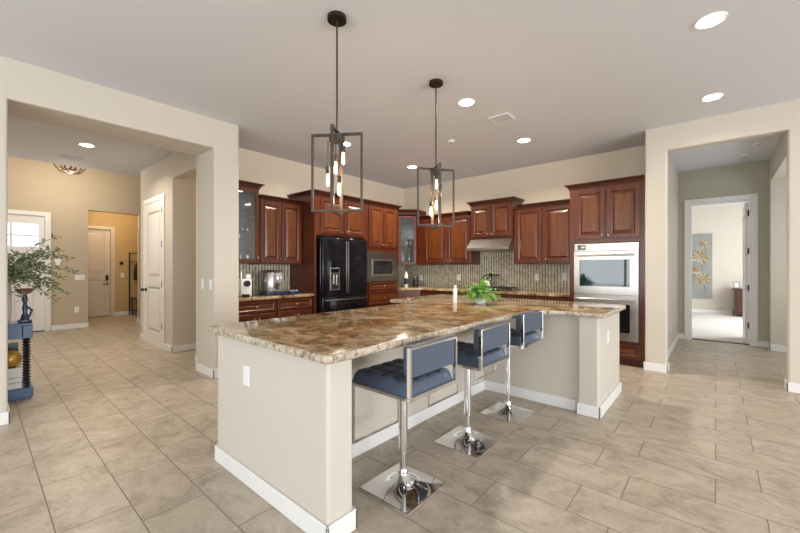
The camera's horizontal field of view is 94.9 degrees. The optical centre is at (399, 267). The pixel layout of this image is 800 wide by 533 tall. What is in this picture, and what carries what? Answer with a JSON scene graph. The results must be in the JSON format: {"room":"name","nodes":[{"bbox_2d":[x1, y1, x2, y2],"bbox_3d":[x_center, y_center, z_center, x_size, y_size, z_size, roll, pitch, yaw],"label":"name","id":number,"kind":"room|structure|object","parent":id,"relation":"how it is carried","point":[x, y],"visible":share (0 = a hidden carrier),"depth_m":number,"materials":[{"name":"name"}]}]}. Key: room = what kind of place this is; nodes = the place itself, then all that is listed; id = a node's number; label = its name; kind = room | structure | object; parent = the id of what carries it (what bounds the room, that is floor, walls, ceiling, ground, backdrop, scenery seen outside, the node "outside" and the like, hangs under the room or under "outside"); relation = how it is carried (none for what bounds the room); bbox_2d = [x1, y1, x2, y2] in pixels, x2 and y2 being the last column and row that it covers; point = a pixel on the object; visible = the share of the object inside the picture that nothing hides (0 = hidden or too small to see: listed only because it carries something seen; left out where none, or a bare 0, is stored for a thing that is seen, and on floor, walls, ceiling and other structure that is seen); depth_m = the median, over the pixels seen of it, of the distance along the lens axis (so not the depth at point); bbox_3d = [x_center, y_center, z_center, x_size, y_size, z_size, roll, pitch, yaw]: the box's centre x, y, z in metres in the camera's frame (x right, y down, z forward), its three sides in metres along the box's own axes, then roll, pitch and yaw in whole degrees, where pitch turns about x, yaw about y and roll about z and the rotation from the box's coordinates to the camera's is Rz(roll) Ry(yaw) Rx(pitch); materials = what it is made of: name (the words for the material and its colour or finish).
{"room":"kitchen","nodes":[
{"label":"kitchen","id":0,"kind":"room"},
{"bbox_2d":[8,156,140,325],"bbox_3d":[-6.600,-0.800,8.388,0.150,4.200,8.500,0,0,41],"label":"wall","id":1,"kind":"structure","parent":0,"point":[39,186],"depth_m":7.80,"materials":[{"name":"beige paint"}]},
{"bbox_2d":[8,209,50,331],"bbox_3d":[-7.618,0.083,7.176,0.190,2.435,1.145,0,0,41],"label":"door","id":2,"kind":"structure","parent":1,"relation":"in","point":[41,306],"depth_m":7.42,"materials":[{"name":"white paint"}]},
{"bbox_2d":[54,258,61,264],"bbox_3d":[-7.123,-0.128,7.646,0.025,0.155,0.110,0,0,41],"label":"thermostat","id":3,"kind":"object","parent":1,"relation":"attached to","point":[56,260],"visible":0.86,"depth_m":7.64,"materials":[{"name":"white plastic"}]},
{"bbox_2d":[75,275,84,279],"bbox_3d":[-6.901,0.210,7.916,0.009,0.120,0.165,0,0,41],"label":"light switch","id":4,"kind":"object","parent":1,"relation":"attached to","point":[77,277],"visible":1,"depth_m":7.91,"materials":[{"name":"white plastic"}]},
{"bbox_2d":[51,318,140,330],"bbox_3d":[-6.595,1.250,8.383,0.165,0.100,8.100,0,0,41],"label":"baseboard","id":5,"kind":"structure","parent":1,"relation":"attached to","point":[79,325],"depth_m":7.80,"materials":[{"name":"white paint"}]},
{"bbox_2d":[88,211,136,311],"bbox_3d":[-7.838,-0.175,9.916,0.120,2.950,2.400,0,0,41],"label":"wall","id":6,"kind":"structure","parent":0,"point":[125,225],"depth_m":10.09,"materials":[{"name":"beige paint"}]},
{"bbox_2d":[88,225,114,317],"bbox_3d":[-8.128,0.100,9.572,0.190,2.400,1.090,0,0,41],"label":"door","id":7,"kind":"structure","parent":6,"relation":"in","point":[101,239],"depth_m":9.76,"materials":[{"name":"beige paint"}]},
{"bbox_2d":[0,56,238,412],"bbox_3d":[-4.253,-0.225,2.306,0.505,3.050,6.345,0,0,41],"label":"wall","id":8,"kind":"structure","parent":0,"point":[27,91],"depth_m":3.96,"materials":[{"name":"beige paint"}]},
{"bbox_2d":[0,355,217,425],"bbox_3d":[-4.406,1.250,2.438,0.940,0.100,6.345,0,0,41],"label":"baseboard","id":9,"kind":"structure","parent":8,"relation":"attached to","point":[4,417],"depth_m":4.33,"materials":[{"name":"white paint"}]},
{"bbox_2d":[209,279,211,289],"bbox_3d":[-2.255,0.200,4.369,0.075,0.120,0.009,0,0,41],"label":"light switch","id":10,"kind":"object","parent":8,"relation":"attached to","point":[210,280],"visible":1,"depth_m":4.36,"materials":[{"name":"white plastic"}]},
{"bbox_2d":[115,311,136,315],"bbox_3d":[-6.719,1.250,9.744,1.800,0.100,1.000,0,0,41],"label":"baseboard","id":11,"kind":"structure","parent":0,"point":[121,312],"depth_m":10.10,"materials":[{"name":"white paint"}]},
{"bbox_2d":[141,152,195,345],"bbox_3d":[-2.388,-0.225,7.457,2.550,3.050,4.215,0,0,41],"label":"wall","id":12,"kind":"structure","parent":0,"point":[174,175],"depth_m":5.75,"materials":[{"name":"beige paint"}]},
{"bbox_2d":[140,193,164,348],"bbox_3d":[-4.131,0.055,6.210,1.085,2.490,0.249,0,0,41],"label":"door","id":13,"kind":"structure","parent":12,"relation":"in","point":[157,221],"depth_m":6.15,"materials":[{"name":"white paint"}]},
{"bbox_2d":[139,333,195,352],"bbox_3d":[-2.767,1.250,7.707,1.680,0.100,4.130,0,0,41],"label":"baseboard","id":14,"kind":"structure","parent":12,"relation":"attached to","point":[192,346],"depth_m":5.73,"materials":[{"name":"white paint"}]},
{"bbox_2d":[196,148,403,355],"bbox_3d":[-1.198,-0.225,6.564,0.419,3.050,4.415,0,0,41],"label":"wall","id":15,"kind":"structure","parent":0,"point":[281,177],"depth_m":5.96,"materials":[{"name":"beige paint"}]},
{"bbox_2d":[239,180,264,263],"bbox_3d":[-2.272,-0.623,5.120,0.385,1.125,0.615,0,0,41],"label":"upper cabinet","id":16,"kind":"object","parent":15,"relation":"attached to","point":[248,191],"visible":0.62,"depth_m":5.28,"materials":[{"name":"brown wood"}]},
{"bbox_2d":[240,226,244,238],"bbox_3d":[-2.210,-0.492,5.142,0.072,0.180,0.070,0,0,41],"label":"wine glass","id":17,"kind":"object","parent":16,"relation":"on","point":[242,228],"visible":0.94,"depth_m":5.12,"materials":[{"name":"clear glass"}]},
{"bbox_2d":[239,214,254,218],"bbox_3d":[-2.297,-0.726,5.141,0.270,0.012,0.455,0,0,41],"label":"shelf","id":18,"kind":"object","parent":16,"relation":"attached to","point":[240,216],"depth_m":5.26,"materials":[{"name":"clear glass"}]},
{"bbox_2d":[239,238,254,240],"bbox_3d":[-2.297,-0.396,5.141,0.270,0.012,0.455,0,0,41],"label":"shelf","id":19,"kind":"object","parent":16,"relation":"attached to","point":[244,239],"depth_m":5.26,"materials":[{"name":"clear glass"}]},
{"bbox_2d":[239,264,289,293],"bbox_3d":[-2.188,0.164,5.514,0.008,0.448,1.209,0,0,41],"label":"backsplash","id":20,"kind":"structure","parent":15,"relation":"attached to","point":[255,270],"depth_m":5.60,"materials":[{"name":"beige tile"}]},
{"bbox_2d":[258,194,303,264],"bbox_3d":[-1.877,-0.545,5.579,0.385,0.990,0.705,0,0,41],"label":"upper cabinet","id":21,"kind":"object","parent":15,"relation":"attached to","point":[280,219],"visible":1,"depth_m":5.46,"materials":[{"name":"brown wood"}]},
{"bbox_2d":[0,0,799,207],"bbox_3d":[3.049,-1.810,3.709,16.620,0.120,18.200,0,0,41],"label":"ceiling","id":22,"kind":"structure","parent":0,"point":[576,78],"depth_m":3.27,"materials":[{"name":"white paint"}]},
{"bbox_2d":[57,154,82,160],"bbox_3d":[-5.258,-1.745,5.847,0.200,0.010,0.300,0,0,41],"label":"ceiling vent","id":23,"kind":"object","parent":22,"relation":"in","point":[58,155],"visible":1,"depth_m":5.83,"materials":[{"name":"white paint"}]},
{"bbox_2d":[78,143,94,147],"bbox_3d":[-4.468,-1.746,5.233,0.190,0.008,0.190,0,0,41],"label":"recessed light","id":24,"kind":"object","parent":22,"relation":"in","point":[80,144],"visible":1,"depth_m":5.24,"materials":[{"name":"white paint"}]},
{"bbox_2d":[311,10,362,216],"bbox_3d":[-0.440,-1.061,2.562,0.320,1.378,0.212,0,0,39],"label":"pendant light","id":25,"kind":"object","parent":22,"relation":"hanging from","point":[335,18],"visible":1,"depth_m":2.55,"materials":[{"name":"brown metal"}]},
{"bbox_2d":[326,167,329,185],"bbox_3d":[-0.501,-0.723,2.554,0.029,0.315,0.029,0,0,41],"label":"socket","id":26,"kind":"object","parent":25,"relation":"attached to","point":[327,168],"depth_m":2.54,"materials":[{"name":"metal"}]},
{"bbox_2d":[334,144,337,173],"bbox_3d":[-0.456,-0.772,2.604,0.029,0.215,0.029,0,0,41],"label":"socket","id":27,"kind":"object","parent":25,"relation":"attached to","point":[335,155],"depth_m":2.60,"materials":[{"name":"glass"}]},
{"bbox_2d":[337,140,340,195],"bbox_3d":[-0.418,-0.688,2.524,0.029,0.385,0.029,0,0,41],"label":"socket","id":28,"kind":"object","parent":25,"relation":"attached to","point":[338,177],"depth_m":2.52,"materials":[{"name":"glass"}]},
{"bbox_2d":[341,142,344,164],"bbox_3d":[-0.397,-0.800,2.567,0.029,0.160,0.029,0,0,41],"label":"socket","id":29,"kind":"object","parent":25,"relation":"attached to","point":[342,146],"depth_m":2.56,"materials":[{"name":"glass"}]},
{"bbox_2d":[417,78,454,229],"bbox_3d":[0.339,-1.061,3.459,0.320,1.378,0.212,0,0,19],"label":"pendant light","id":30,"kind":"object","parent":22,"relation":"hanging from","point":[435,83],"visible":1,"depth_m":3.46,"materials":[{"name":"brown metal"}]},
{"bbox_2d":[430,201,432,215],"bbox_3d":[0.292,-0.682,3.448,0.029,0.395,0.029,0,0,41],"label":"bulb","id":31,"kind":"object","parent":30,"relation":"attached to","point":[431,203],"depth_m":3.44,"materials":[{"name":"glass"}]},
{"bbox_2d":[435,195,437,209],"bbox_3d":[0.344,-0.716,3.496,0.029,0.329,0.029,0,0,41],"label":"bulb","id":32,"kind":"object","parent":30,"relation":"attached to","point":[436,197],"depth_m":3.49,"materials":[{"name":"glass"}]},
{"bbox_2d":[435,173,437,188],"bbox_3d":[0.341,-0.807,3.418,0.029,0.145,0.029,0,0,41],"label":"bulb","id":33,"kind":"object","parent":30,"relation":"attached to","point":[436,174],"depth_m":3.41,"materials":[{"name":"glass"}]},
{"bbox_2d":[457,98,475,106],"bbox_3d":[0.703,-1.746,3.881,0.190,0.008,0.190,0,0,41],"label":"recessed light","id":34,"kind":"object","parent":22,"relation":"in","point":[465,102],"visible":1,"depth_m":3.87,"materials":[{"name":"white paint"}]},
{"bbox_2d":[488,112,514,124],"bbox_3d":[1.190,-1.744,4.294,0.240,0.012,0.220,0,0,41],"label":"ceiling vent","id":35,"kind":"object","parent":22,"relation":"in","point":[505,117],"visible":1,"depth_m":4.28,"materials":[{"name":"white metal"}]},
{"bbox_2d":[517,138,530,142],"bbox_3d":[1.701,-1.746,5.041,0.190,0.008,0.190,0,0,41],"label":"recessed light","id":36,"kind":"object","parent":22,"relation":"in","point":[522,140],"visible":1,"depth_m":5.03,"materials":[{"name":"white paint"}]},
{"bbox_2d":[693,11,727,29],"bbox_3d":[2.196,-1.746,2.596,0.190,0.008,0.190,0,0,41],"label":"recessed light","id":37,"kind":"object","parent":22,"relation":"in","point":[710,20],"visible":1,"depth_m":2.59,"materials":[{"name":"white paint"}]},
{"bbox_2d":[700,93,723,101],"bbox_3d":[3.201,-1.746,3.763,0.190,0.008,0.190,0,0,41],"label":"recessed light","id":38,"kind":"object","parent":22,"relation":"in","point":[714,96],"visible":1,"depth_m":3.76,"materials":[{"name":"white paint"}]},
{"bbox_2d":[0,312,799,532],"bbox_3d":[1.465,1.357,5.073,20.800,0.126,18.200,0,0,41],"label":"floor","id":39,"kind":"structure","parent":0,"point":[117,432],"depth_m":2.54,"materials":[{"name":"tile"}]},
{"bbox_2d":[8,321,32,401],"bbox_3d":[-4.157,0.925,3.364,0.340,0.750,1.105,0,0,41],"label":"console table","id":40,"kind":"object","parent":39,"relation":"on","point":[24,331],"visible":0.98,"depth_m":3.64,"materials":[{"name":"blue paint"}]},
{"bbox_2d":[8,342,17,350],"bbox_3d":[-4.087,0.982,3.644,0.040,0.420,0.410,0,0,41],"label":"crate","id":41,"kind":"object","parent":40,"relation":"on","point":[11,346],"visible":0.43,"depth_m":3.76,"materials":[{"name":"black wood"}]},
{"bbox_2d":[8,382,21,390],"bbox_3d":[-3.885,1.161,3.642,0.240,0.060,0.180,0,0,41],"label":"book","id":42,"kind":"object","parent":40,"relation":"on","point":[13,386],"visible":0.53,"depth_m":3.59,"materials":[{"name":"white paper"}]},
{"bbox_2d":[8,377,22,383],"bbox_3d":[-3.885,1.105,3.642,0.236,0.050,0.180,0,0,41],"label":"book","id":43,"kind":"object","parent":42,"relation":"on","point":[18,379],"visible":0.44,"depth_m":3.60,"materials":[{"name":"white paper"}]},
{"bbox_2d":[8,372,21,378],"bbox_3d":[-3.885,1.054,3.642,0.220,0.050,0.180,0,0,41],"label":"book","id":44,"kind":"object","parent":43,"relation":"on","point":[16,374],"visible":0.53,"depth_m":3.60,"materials":[{"name":"white paper"}]},
{"bbox_2d":[8,364,21,373],"bbox_3d":[-3.885,1.008,3.642,0.220,0.040,0.180,0,0,41],"label":"book","id":45,"kind":"object","parent":44,"relation":"on","point":[18,368],"visible":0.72,"depth_m":3.61,"materials":[{"name":"white paper"}]},
{"bbox_2d":[8,350,22,368],"bbox_3d":[-3.848,0.902,3.623,0.170,0.172,0.170,0,0,41],"label":"decorative ball","id":46,"kind":"object","parent":45,"relation":"on","point":[14,357],"visible":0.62,"depth_m":3.60,"materials":[{"name":"gold metal"}]},
{"bbox_2d":[8,381,32,401],"bbox_3d":[-4.157,1.246,3.364,0.340,0.107,1.105,0,0,41],"label":"shelf","id":47,"kind":"object","parent":40,"relation":"attached to","point":[26,391],"depth_m":3.62,"materials":[{"name":"blue paint"}]},
{"bbox_2d":[14,288,34,322],"bbox_3d":[-3.767,0.380,3.686,0.150,0.339,0.150,0,0,41],"label":"figurine","id":48,"kind":"object","parent":40,"relation":"on","point":[24,318],"visible":0.92,"depth_m":3.67,"materials":[{"name":"blue ceramic"}]},
{"bbox_2d":[14,288,34,294],"bbox_3d":[-3.767,0.239,3.686,0.150,0.058,0.150,0,0,41],"label":"bowl","id":49,"kind":"object","parent":48,"relation":"on","point":[28,290],"depth_m":3.67,"materials":[{"name":"brown wood"}]},
{"bbox_2d":[8,233,79,321],"bbox_3d":[-3.797,0.094,3.667,0.950,0.910,1.026,0,0,-10],"label":"plant","id":50,"kind":"object","parent":40,"relation":"on","point":[26,265],"visible":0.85,"depth_m":3.68,"materials":[{"name":"green plant"}]},
{"bbox_2d":[129,253,136,315],"bbox_3d":[-7.270,0.440,10.193,0.304,1.720,0.364,0,0,41],"label":"coat rack","id":51,"kind":"object","parent":39,"relation":"on","point":[132,310],"visible":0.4,"depth_m":10.15,"materials":[{"name":"black metal"}]},
{"bbox_2d":[133,263,136,279],"bbox_3d":[-7.308,0.105,10.225,0.200,0.490,0.195,0,0,41],"label":"coat","id":52,"kind":"object","parent":51,"relation":"hanging from","point":[135,267],"visible":0.34,"depth_m":10.14,"materials":[{"name":"black fabric"}]},
{"bbox_2d":[239,296,311,321],"bbox_3d":[-1.935,0.866,5.299,0.652,0.868,1.205,0,0,41],"label":"base cabinet","id":53,"kind":"object","parent":39,"relation":"on","point":[252,310],"visible":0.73,"depth_m":5.08,"materials":[{"name":"brown wood"}]},
{"bbox_2d":[239,293,313,300],"bbox_3d":[-1.941,0.410,5.302,0.641,0.040,1.207,0,0,41],"label":"countertop","id":54,"kind":"structure","parent":53,"relation":"on","point":[254,296],"depth_m":5.13,"materials":[{"name":"brown stone"}]},
{"bbox_2d":[239,272,251,296],"bbox_3d":[-2.121,0.224,5.000,0.340,0.330,0.150,0,0,41],"label":"espresso machine","id":55,"kind":"object","parent":54,"relation":"on","point":[245,283],"visible":0.89,"depth_m":4.94,"materials":[{"name":"white plastic"}]},
{"bbox_2d":[258,270,287,294],"bbox_3d":[-1.847,0.211,5.338,0.285,0.355,0.340,0,0,41],"label":"coffee maker","id":56,"kind":"object","parent":54,"relation":"on","point":[271,279],"visible":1,"depth_m":5.26,"materials":[{"name":"silver plastic"}]},
{"bbox_2d":[288,290,299,293],"bbox_3d":[-1.603,0.358,5.471,0.150,0.062,0.160,0,0,41],"label":"pod drawer","id":57,"kind":"object","parent":54,"relation":"on","point":[290,291],"visible":0.93,"depth_m":5.41,"materials":[{"name":"blue plastic"}]},
{"bbox_2d":[287,189,367,313],"bbox_3d":[-1.193,0.062,6.121,0.715,2.475,1.120,0,0,41],"label":"surround","id":58,"kind":"object","parent":39,"relation":"on","point":[351,225],"visible":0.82,"depth_m":5.73,"materials":[{"name":"brown wood"}]},
{"bbox_2d":[316,237,366,312],"bbox_3d":[-1.105,0.407,6.108,0.715,1.745,0.945,0,0,41],"label":"refrigerator","id":59,"kind":"object","parent":39,"relation":"on","point":[341,264],"visible":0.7,"depth_m":5.80,"materials":[{"name":"black metal"}]},
{"bbox_2d":[356,200,401,307],"bbox_3d":[-0.527,0.062,6.894,0.715,2.475,0.919,0,0,41],"label":"tower","id":60,"kind":"object","parent":39,"relation":"on","point":[381,218],"visible":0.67,"depth_m":6.63,"materials":[{"name":"brown wood"}]},
{"bbox_2d":[367,252,396,281],"bbox_3d":[-0.483,-0.018,6.816,0.472,0.525,0.790,0,0,41],"label":"microwave","id":61,"kind":"object","parent":60,"relation":"on","point":[381,266],"visible":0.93,"depth_m":6.64,"materials":[{"name":"silver metal"}]},
{"bbox_2d":[352,336,456,515],"bbox_3d":[0.023,0.853,2.171,0.459,0.895,0.446,0,0,41],"label":"bar stool","id":62,"kind":"object","parent":39,"relation":"on","point":[421,373],"visible":1,"depth_m":2.09,"materials":[{"name":"silver metal"}]},
{"bbox_2d":[214,303,621,532],"bbox_3d":[0.372,0.866,3.305,2.250,0.868,3.375,0,0,41],"label":"kitchen island","id":63,"kind":"object","parent":39,"relation":"on","point":[286,436],"visible":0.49,"depth_m":2.23,"materials":[{"name":"beige paint"}]},
{"bbox_2d":[243,365,249,386],"bbox_3d":[-0.925,0.650,2.207,0.075,0.120,0.009,0,0,41],"label":"wall outlet","id":64,"kind":"object","parent":63,"relation":"attached to","point":[246,369],"visible":1,"depth_m":2.20,"materials":[{"name":"white plastic"}]},
{"bbox_2d":[244,370,246,381],"bbox_3d":[-0.927,0.650,2.205,0.034,0.068,0.003,0,0,41],"label":"socket","id":65,"kind":"object","parent":64,"relation":"attached to","point":[245,371],"depth_m":2.20,"materials":[{"name":"white plastic"}]},
{"bbox_2d":[208,294,625,363],"bbox_3d":[0.369,0.409,3.298,2.335,0.042,3.460,0,0,41],"label":"island countertop","id":66,"kind":"structure","parent":63,"relation":"on","point":[336,336],"depth_m":2.51,"materials":[{"name":"brown stone"}]},
{"bbox_2d":[453,285,456,303],"bbox_3d":[0.597,0.287,3.973,0.048,0.200,0.048,0,0,41],"label":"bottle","id":67,"kind":"object","parent":66,"relation":"on","point":[454,286],"visible":1,"depth_m":3.95,"materials":[{"name":"white plastic"}]},
{"bbox_2d":[460,276,500,303],"bbox_3d":[0.861,0.239,3.941,0.414,0.297,0.452,0,0,-37],"label":"potted fern","id":68,"kind":"object","parent":66,"relation":"on","point":[480,294],"visible":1,"depth_m":3.89,"materials":[{"name":"green plant"}]},
{"bbox_2d":[474,295,485,303],"bbox_3d":[0.864,0.337,3.954,0.136,0.100,0.129,0,0,41],"label":"pot","id":69,"kind":"object","parent":68,"relation":"on","point":[483,301],"depth_m":3.91,"materials":[{"name":"white ceramic"}]},
{"bbox_2d":[427,322,509,459],"bbox_3d":[0.509,0.853,2.735,0.459,0.895,0.446,0,0,41],"label":"bar stool","id":70,"kind":"object","parent":39,"relation":"on","point":[486,352],"visible":0.9,"depth_m":2.65,"materials":[{"name":"silver metal"}]},
{"bbox_2d":[398,290,569,301],"bbox_3d":[1.161,0.866,6.608,3.645,0.868,0.960,0,0,41],"label":"base cabinet","id":71,"kind":"object","parent":39,"relation":"on","point":[401,293],"visible":0.11,"depth_m":6.59,"materials":[{"name":"brown wood"}]},
{"bbox_2d":[398,285,569,296],"bbox_3d":[1.165,0.410,6.607,3.645,0.040,0.969,0,0,41],"label":"countertop","id":72,"kind":"structure","parent":71,"relation":"on","point":[401,287],"depth_m":6.01,"materials":[{"name":"brown stone"}]},
{"bbox_2d":[404,272,407,286],"bbox_3d":[0.128,0.224,7.597,0.082,0.330,0.082,0,0,41],"label":"soda bottle","id":73,"kind":"object","parent":72,"relation":"on","point":[405,274],"visible":1,"depth_m":7.57,"materials":[{"name":"white plastic"}]},
{"bbox_2d":[412,275,418,286],"bbox_3d":[0.321,0.272,7.576,0.130,0.235,0.130,0,0,41],"label":"coffee grinder","id":74,"kind":"object","parent":72,"relation":"on","point":[415,282],"visible":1,"depth_m":7.53,"materials":[{"name":"black plastic"}]},
{"bbox_2d":[466,286,519,290],"bbox_3d":[1.632,0.364,6.447,0.760,0.050,0.520,0,0,41],"label":"cooktop","id":75,"kind":"object","parent":72,"relation":"in","point":[495,287],"visible":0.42,"depth_m":6.31,"materials":[{"name":"black glass"}]},
{"bbox_2d":[482,275,495,286],"bbox_3d":[1.575,0.231,6.577,0.200,0.215,0.229,0,0,-13],"label":"kettle","id":76,"kind":"object","parent":75,"relation":"on","point":[490,283],"visible":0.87,"depth_m":6.52,"materials":[{"name":"silver metal"}]},
{"bbox_2d":[473,310,542,424],"bbox_3d":[0.967,0.838,3.271,0.459,0.925,0.446,0,0,41],"label":"bar stool","id":77,"kind":"object","parent":39,"relation":"on","point":[524,336],"visible":0.82,"depth_m":3.19,"materials":[{"name":"silver metal"}]},
{"bbox_2d":[564,174,644,367],"bbox_3d":[2.963,0.057,5.241,0.972,2.485,0.690,0,0,41],"label":"oven tower","id":78,"kind":"object","parent":39,"relation":"on","point":[610,210],"visible":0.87,"depth_m":4.91,"materials":[{"name":"brown wood"}]},
{"bbox_2d":[574,242,638,342],"bbox_3d":[2.948,0.315,5.177,0.776,1.300,0.647,0,0,41],"label":"double oven","id":79,"kind":"object","parent":78,"relation":"in","point":[606,273],"visible":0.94,"depth_m":4.91,"materials":[{"name":"silver metal"}]},
{"bbox_2d":[732,288,742,315],"bbox_3d":[9.344,0.924,9.656,0.880,0.740,0.512,0,0,41],"label":"nightstand","id":80,"kind":"object","parent":39,"relation":"on","point":[738,292],"visible":0.15,"depth_m":9.70,"materials":[{"name":"brown wood"}]},
{"bbox_2d":[734,282,739,287],"bbox_3d":[9.094,0.468,9.918,0.120,0.170,0.022,0,0,41],"label":"picture frame","id":81,"kind":"object","parent":80,"relation":"on","point":[736,284],"visible":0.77,"depth_m":9.90,"materials":[{"name":"white wood"}]},
{"bbox_2d":[404,145,644,291],"bbox_3d":[1.824,-0.225,6.783,4.713,3.050,0.140,0,0,41],"label":"wall","id":82,"kind":"structure","parent":0,"point":[545,182],"depth_m":6.26,"materials":[{"name":"beige paint"}]},
{"bbox_2d":[398,209,425,264],"bbox_3d":[0.134,-0.623,7.697,0.659,1.125,0.659,0,0,41],"label":"upper cabinet","id":83,"kind":"object","parent":82,"relation":"attached to","point":[407,218],"visible":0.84,"depth_m":7.53,"materials":[{"name":"brown wood"}]},
{"bbox_2d":[404,236,407,247],"bbox_3d":[0.121,-0.531,7.631,0.080,0.240,0.078,0,0,41],"label":"glass bottle","id":84,"kind":"object","parent":83,"relation":"on","point":[405,240],"visible":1,"depth_m":7.61,"materials":[{"name":"glass"}]},
{"bbox_2d":[401,231,413,233],"bbox_3d":[0.131,-0.745,7.746,0.540,0.010,0.540,0,0,41],"label":"shelf","id":85,"kind":"object","parent":83,"relation":"attached to","point":[402,232],"depth_m":7.72,"materials":[{"name":"clear glass"}]},
{"bbox_2d":[408,236,411,247],"bbox_3d":[0.211,-0.531,7.638,0.080,0.240,0.078,0,0,41],"label":"glass bottle","id":86,"kind":"object","parent":83,"relation":"on","point":[410,240],"visible":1,"depth_m":7.61,"materials":[{"name":"glass"}]},
{"bbox_2d":[417,211,479,264],"bbox_3d":[0.913,-0.550,7.210,1.265,0.980,0.380,0,0,41],"label":"upper cabinet","id":87,"kind":"object","parent":82,"relation":"attached to","point":[441,245],"visible":0.96,"depth_m":7.04,"materials":[{"name":"brown wood"}]},
{"bbox_2d":[398,251,569,291],"bbox_3d":[1.165,-0.056,6.614,3.655,0.888,0.975,0,0,41],"label":"backsplash","id":88,"kind":"structure","parent":82,"relation":"attached to","point":[522,276],"depth_m":6.75,"materials":[{"name":"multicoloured tile"}]},
{"bbox_2d":[562,273,566,280],"bbox_3d":[2.666,0.150,5.947,0.075,0.120,0.009,0,0,41],"label":"wall outlet","id":89,"kind":"object","parent":88,"relation":"attached to","point":[564,275],"visible":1,"depth_m":5.94,"materials":[{"name":"white plastic"}]},
{"bbox_2d":[467,196,524,239],"bbox_3d":[1.683,-0.848,6.514,0.910,0.665,0.430,0,0,41],"label":"upper cabinet","id":90,"kind":"object","parent":82,"relation":"attached to","point":[491,218],"visible":0.99,"depth_m":6.34,"materials":[{"name":"brown wood"}]},
{"bbox_2d":[466,238,513,251],"bbox_3d":[1.649,-0.399,6.475,0.790,0.213,0.515,0,0,41],"label":"range hood","id":91,"kind":"object","parent":90,"relation":"attached to","point":[497,244],"visible":0.88,"depth_m":6.29,"materials":[{"name":"silver metal"}]},
{"bbox_2d":[514,199,569,263],"bbox_3d":[2.368,-0.550,5.958,0.965,0.980,0.380,0,0,41],"label":"upper cabinet","id":92,"kind":"object","parent":82,"relation":"attached to","point":[541,229],"visible":0.94,"depth_m":5.86,"materials":[{"name":"brown wood"}]},
{"bbox_2d":[668,152,677,348],"bbox_3d":[4.155,-0.225,5.758,0.157,3.050,2.690,0,0,41],"label":"wall","id":93,"kind":"structure","parent":0,"point":[672,171],"depth_m":5.90,"materials":[{"name":"beige paint"}]},
{"bbox_2d":[644,333,678,372],"bbox_3d":[4.129,1.250,5.672,0.255,0.100,2.855,0,0,41],"label":"baseboard","id":94,"kind":"structure","parent":93,"relation":"attached to","point":[655,367],"depth_m":4.62,"materials":[{"name":"white paint"}]},
{"bbox_2d":[692,203,744,310],"bbox_3d":[8.988,-0.225,10.439,4.600,3.050,0.150,0,0,41],"label":"wall","id":95,"kind":"structure","parent":0,"point":[724,222],"depth_m":10.29,"materials":[{"name":"beige paint"}]},
{"bbox_2d":[692,234,711,298],"bbox_3d":[8.546,-0.045,10.691,0.840,1.850,0.041,0,0,41],"label":"painting","id":96,"kind":"object","parent":95,"relation":"attached to","point":[701,243],"visible":0.61,"depth_m":10.54,"materials":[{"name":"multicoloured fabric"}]},
{"bbox_2d":[692,309,732,314],"bbox_3d":[8.934,1.250,10.376,4.400,0.100,0.015,0,0,41],"label":"baseboard","id":97,"kind":"structure","parent":95,"relation":"attached to","point":[693,310],"depth_m":10.42,"materials":[{"name":"white paint"}]},
{"bbox_2d":[645,99,799,383],"bbox_3d":[6.404,-0.225,1.948,8.537,3.050,0.150,0,0,41],"label":"wall","id":98,"kind":"structure","parent":0,"point":[783,117],"depth_m":4.33,"materials":[{"name":"beige paint"}]},
{"bbox_2d":[784,379,799,392],"bbox_3d":[6.815,1.250,1.585,7.140,0.100,0.165,0,0,41],"label":"baseboard","id":99,"kind":"structure","parent":98,"relation":"attached to","point":[789,387],"depth_m":3.83,"materials":[{"name":"white paint"}]},
{"bbox_2d":[678,160,768,341],"bbox_3d":[5.529,-0.225,6.442,1.347,3.050,0.140,0,0,41],"label":"wall","id":100,"kind":"structure","parent":0,"point":[752,177],"depth_m":6.18,"materials":[{"name":"beige paint"}]},
{"bbox_2d":[692,338,748,344],"bbox_3d":[5.619,1.294,6.457,0.754,0.012,0.120,0,0,41],"label":"trim","id":101,"kind":"structure","parent":100,"relation":"attached to","point":[692,338],"depth_m":6.41,"materials":[{"name":"brown wood"}]},
{"bbox_2d":[684,193,757,346],"bbox_3d":[5.568,0.037,6.397,0.960,2.525,0.158,0,0,41],"label":"trim","id":102,"kind":"structure","parent":100,"relation":"attached to","point":[752,198],"depth_m":6.19,"materials":[{"name":"white paint"}]},
{"bbox_2d":[743,202,748,343],"bbox_3d":[6.130,0.095,6.443,0.132,2.410,0.875,0,0,41],"label":"door","id":103,"kind":"structure","parent":100,"relation":"in","point":[746,205],"depth_m":6.23,"materials":[{"name":"white paint"}]},
{"bbox_2d":[769,133,785,345],"bbox_3d":[5.166,-0.225,4.888,0.150,3.050,2.690,0,0,41],"label":"wall","id":104,"kind":"structure","parent":0,"point":[777,161],"depth_m":5.70,"materials":[{"name":"beige paint"}]},
{"bbox_2d":[785,178,785,345],"bbox_3d":[6.543,-0.225,5.300,1.400,3.050,0.270,0,0,41],"label":"wall","id":105,"kind":"structure","parent":0,"point":[785,178],"depth_m":5.65,"materials":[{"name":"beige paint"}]},
{"bbox_2d":[679,333,785,351],"bbox_3d":[6.034,1.250,5.728,2.730,0.100,0.285,0,0,41],"label":"baseboard","id":106,"kind":"structure","parent":105,"relation":"attached to","point":[780,348],"depth_m":5.75,"materials":[{"name":"white paint"}]},
{"bbox_3d":[-5.869,-2.950,7.759,2.180,0.100,8.500,0,0,41],"label":"ceiling","id":107,"kind":"structure","parent":0,"visible":0},
{"bbox_2d":[53,163,85,173],"bbox_3d":[-6.264,-2.342,6.978,0.502,1.116,0.483,0,0,41],"label":"chandelier","id":108,"kind":"object","parent":107,"relation":"hanging from","point":[68,170],"visible":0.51,"depth_m":6.95,"materials":[{"name":"brown metal"}]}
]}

